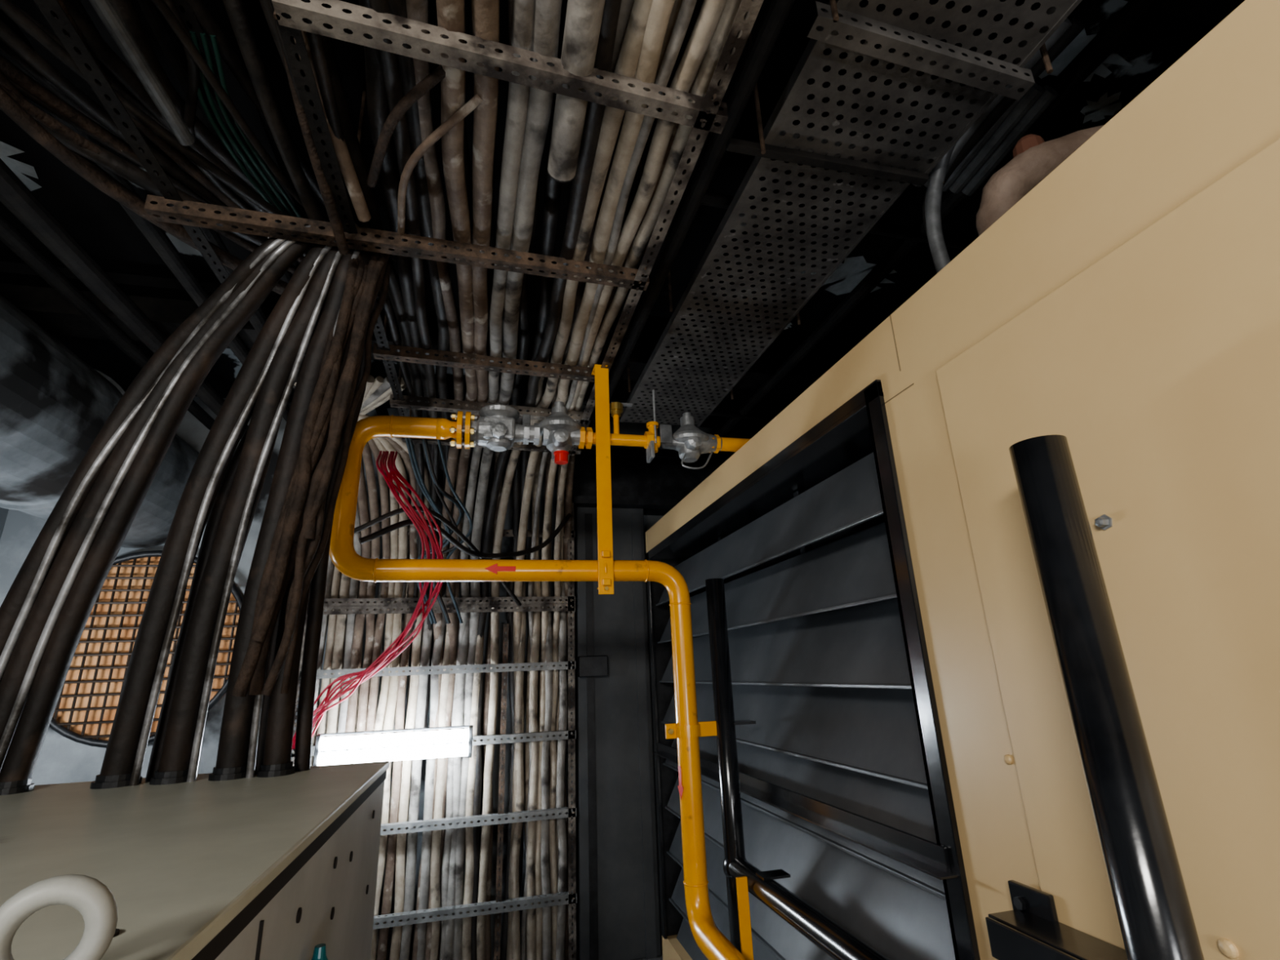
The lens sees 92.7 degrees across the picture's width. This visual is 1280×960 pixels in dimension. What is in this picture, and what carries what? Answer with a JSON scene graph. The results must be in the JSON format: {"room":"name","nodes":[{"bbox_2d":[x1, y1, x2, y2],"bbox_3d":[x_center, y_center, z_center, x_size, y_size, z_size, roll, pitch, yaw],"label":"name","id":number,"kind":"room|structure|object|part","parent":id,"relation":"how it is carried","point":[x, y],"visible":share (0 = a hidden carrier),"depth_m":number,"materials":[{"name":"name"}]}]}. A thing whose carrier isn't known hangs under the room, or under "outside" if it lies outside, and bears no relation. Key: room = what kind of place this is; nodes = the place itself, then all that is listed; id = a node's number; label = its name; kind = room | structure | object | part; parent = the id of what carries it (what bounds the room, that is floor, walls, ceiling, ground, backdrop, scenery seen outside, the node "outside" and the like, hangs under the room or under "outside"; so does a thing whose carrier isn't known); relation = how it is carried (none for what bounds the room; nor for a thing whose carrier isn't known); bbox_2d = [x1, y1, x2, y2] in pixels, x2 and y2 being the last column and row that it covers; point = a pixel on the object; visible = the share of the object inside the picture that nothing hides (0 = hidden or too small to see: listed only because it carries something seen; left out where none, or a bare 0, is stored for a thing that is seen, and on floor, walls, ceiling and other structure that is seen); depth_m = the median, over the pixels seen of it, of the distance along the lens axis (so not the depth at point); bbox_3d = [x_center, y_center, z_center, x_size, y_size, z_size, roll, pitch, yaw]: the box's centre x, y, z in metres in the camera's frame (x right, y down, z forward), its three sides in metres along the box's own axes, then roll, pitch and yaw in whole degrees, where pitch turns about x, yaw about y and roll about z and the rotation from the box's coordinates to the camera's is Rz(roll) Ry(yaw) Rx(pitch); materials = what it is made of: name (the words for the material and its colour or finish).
{"room":"mechanical plant room","nodes":[
{"label":"mechanical plant room","id":0,"kind":"room"},
{"bbox_2d":[0,507,8,539],"bbox_3d":[-2.701,-0.060,-0.113,0.100,3.250,7.050,2,-18,-14],"label":"wall","id":1,"kind":"structure","parent":0,"point":[3,512],"depth_m":3.37,"materials":[{"name":"grey paint"}]},
{"bbox_2d":[0,0,389,439],"bbox_3d":[-1.510,-0.906,1.579,1.060,0.305,4.700,2,-18,-14],"label":"cables","id":2,"kind":"object","parent":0,"point":[15,195],"depth_m":1.75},
{"bbox_2d":[0,395,759,959],"bbox_3d":[-0.696,1.117,3.897,6.000,3.250,0.100,2,-18,-14],"label":"wall","id":3,"kind":"structure","parent":0,"point":[61,759],"depth_m":3.58,"materials":[{"name":"grey paint"}]},
{"bbox_2d":[0,294,199,548],"bbox_3d":[-2.562,-0.357,2.287,0.710,0.710,2.840,2,-18,-14],"label":"air duct","id":4,"kind":"object","parent":3,"relation":"attached to","point":[54,405],"visible":0.54,"depth_m":2.42,"materials":[{"name":"silver metal"}]},
{"bbox_2d":[48,550,243,747],"bbox_3d":[-2.715,0.902,3.340,1.036,1.036,0.087,2,-18,-14],"label":"guard","id":5,"kind":"object","parent":3,"relation":"attached to","point":[85,711],"visible":0.27,"depth_m":3.31,"materials":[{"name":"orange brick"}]},
{"bbox_2d":[0,0,1214,431],"bbox_3d":[0.098,-1.548,1.095,6.000,0.100,7.250,2,-18,-14],"label":"ceiling","id":6,"kind":"structure","parent":0,"point":[99,223],"depth_m":2.25,"materials":[{"name":"metal"}]},
{"bbox_2d":[0,261,853,393],"bbox_3d":[-0.453,-0.701,3.195,5.800,0.220,0.200,2,-18,-14],"label":"ceiling beam","id":7,"kind":"structure","parent":6,"relation":"attached to","point":[167,304],"depth_m":2.77,"materials":[{"name":"black metal"}]},
{"bbox_2d":[143,0,764,959],"bbox_3d":[-0.643,0.385,1.517,1.573,3.279,4.547,2,-18,-14],"label":"cable bundle","id":8,"kind":"object","parent":6,"relation":"attached to","point":[618,56],"visible":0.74,"depth_m":2.28,"materials":[{"name":"metal"}]},
{"bbox_2d":[0,0,483,795],"bbox_3d":[-1.040,-0.250,1.433,1.352,1.872,2.433,2,-18,-14],"label":"cables","id":9,"kind":"object","parent":8,"relation":"hanging from","point":[326,304],"visible":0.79,"depth_m":1.63,"materials":[{"name":"rubber"}]},
{"bbox_2d":[291,450,444,749],"bbox_3d":[-1.306,0.574,3.010,0.341,1.408,0.979,14,-24,-42],"label":"cables","id":10,"kind":"object","parent":8,"relation":"hanging from","point":[389,654],"visible":0.84,"depth_m":2.90,"materials":[{"name":"plastic"}]},
{"bbox_2d":[312,724,472,766],"bbox_3d":[-1.268,1.385,3.198,0.755,0.155,0.206,2,-18,-14],"label":"lamp","id":11,"kind":"object","parent":8,"relation":"attached to","point":[322,744],"visible":0.89,"depth_m":3.11,"materials":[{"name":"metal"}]},
{"bbox_2d":[354,437,572,624],"bbox_3d":[-1.016,0.302,3.385,0.542,0.929,1.335,-14,-21,33],"label":"loose wires","id":12,"kind":"object","parent":8,"relation":"hanging from","point":[446,534],"visible":0.75,"depth_m":3.27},
{"bbox_2d":[0,28,1132,329],"bbox_3d":[-0.424,-1.116,2.227,3.875,0.001,2.384,2,-18,-14],"label":"ceiling peeled patches","id":13,"kind":"structure","parent":6,"relation":"attached to","point":[849,274],"depth_m":2.07},
{"bbox_2d":[618,0,1082,426],"bbox_3d":[0.494,-1.030,1.760,0.626,0.520,3.600,2,-18,-14],"label":"cable tray","id":14,"kind":"object","parent":6,"relation":"hanging from","point":[991,75],"visible":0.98,"depth_m":1.59,"materials":[{"name":"metal"}]},
{"bbox_2d":[573,506,661,959],"bbox_3d":[-0.163,1.417,3.748,0.455,2.550,0.250,2,-18,-14],"label":"steel column","id":15,"kind":"structure","parent":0,"point":[618,917],"depth_m":3.60,"materials":[{"name":"black metal"}]},
{"bbox_2d":[576,941,662,959],"bbox_3d":[0.224,1.646,0.094,6.000,0.100,7.250,2,-18,-14],"label":"floor","id":16,"kind":"structure","parent":0,"point":[659,957],"depth_m":3.34,"materials":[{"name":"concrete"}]},
{"bbox_2d":[0,760,389,959],"bbox_3d":[-1.423,1.017,0.325,2.090,1.361,2.310,2,-18,-14],"label":"cabinet","id":17,"kind":"object","parent":16,"relation":"on","point":[284,867],"visible":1,"depth_m":0.93,"materials":[{"name":"metal"}]},
{"bbox_2d":[328,364,753,959],"bbox_3d":[0.102,0.637,1.567,2.063,2.715,1.507,2,-18,-14],"label":"gas pipe","id":18,"kind":"object","parent":16,"relation":"on","point":[495,428],"visible":0.96,"depth_m":2.25,"materials":[{"name":"metal"}]},
{"bbox_2d":[705,435,1204,959],"bbox_3d":[0.770,0.757,0.564,0.149,1.835,3.524,2,-18,-14],"label":"handrail","id":19,"kind":"object","parent":16,"relation":"on","point":[1156,920],"visible":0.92,"depth_m":0.92,"materials":[{"name":"black metal"}]},
{"bbox_3d":[0.756,0.830,0.536,0.114,0.090,3.524,2,-18,-14],"label":"rail","id":20,"kind":"part","parent":19,"relation":"part of","materials":[{"name":"metal"}]},
{"bbox_2d":[645,0,1279,959],"bbox_3d":[1.385,0.735,1.458,1.560,2.366,5.070,2,-18,-14],"label":"enclosure","id":21,"kind":"object","parent":16,"relation":"on","point":[910,754],"visible":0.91,"depth_m":1.18,"materials":[{"name":"beige paint"}]},
{"bbox_3d":[0.366,1.155,2.357,0.045,0.052,2.330,2,-18,-14],"label":"louvre cross rail","id":22,"kind":"part","parent":21,"relation":"part of","materials":[{"name":"black metal"}]},
{"bbox_3d":[0.523,1.090,2.481,0.315,2.065,2.455,2,-18,-14],"label":"louvre frame","id":23,"kind":"part","parent":21,"relation":"part of","materials":[{"name":"black paint"}]},
{"bbox_2d":[911,17,1084,273],"bbox_3d":[0.954,-0.759,1.560,0.301,0.574,0.479,2,-18,-14],"label":"cable","id":24,"kind":"object","parent":21,"relation":"on","point":[980,150],"visible":0.68,"depth_m":1.65,"materials":[{"name":"rubber"}]},
{"bbox_2d":[976,124,1103,235],"bbox_3d":[0.983,-0.654,1.323,0.479,0.245,0.137,-8,-18,18],"label":"insulated pipe elbow","id":25,"kind":"object","parent":21,"relation":"on","point":[1033,159],"visible":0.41,"depth_m":1.32,"materials":[{"name":"brown"}]},
{"bbox_2d":[555,445,733,515],"bbox_3d":[0.786,0.045,4.427,2.750,0.400,0.270,2,-18,-14],"label":"steel beam","id":26,"kind":"object","parent":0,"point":[656,486],"visible":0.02,"depth_m":4.21,"materials":[{"name":"black metal"}]},
{"bbox_2d":[577,0,1164,457],"bbox_3d":[1.391,-0.871,2.131,2.545,0.130,4.750,2,-18,-14],"label":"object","id":27,"kind":"structure","parent":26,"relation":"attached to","point":[1134,13],"depth_m":1.97,"materials":[{"name":"metal"}]},
{"bbox_2d":[1124,0,1244,26],"bbox_3d":[0.074,-1.359,1.162,5.800,0.220,0.200,2,-18,-14],"label":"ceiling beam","id":28,"kind":"structure","parent":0,"point":[1211,12],"depth_m":1.53,"materials":[{"name":"black metal"}]}
]}

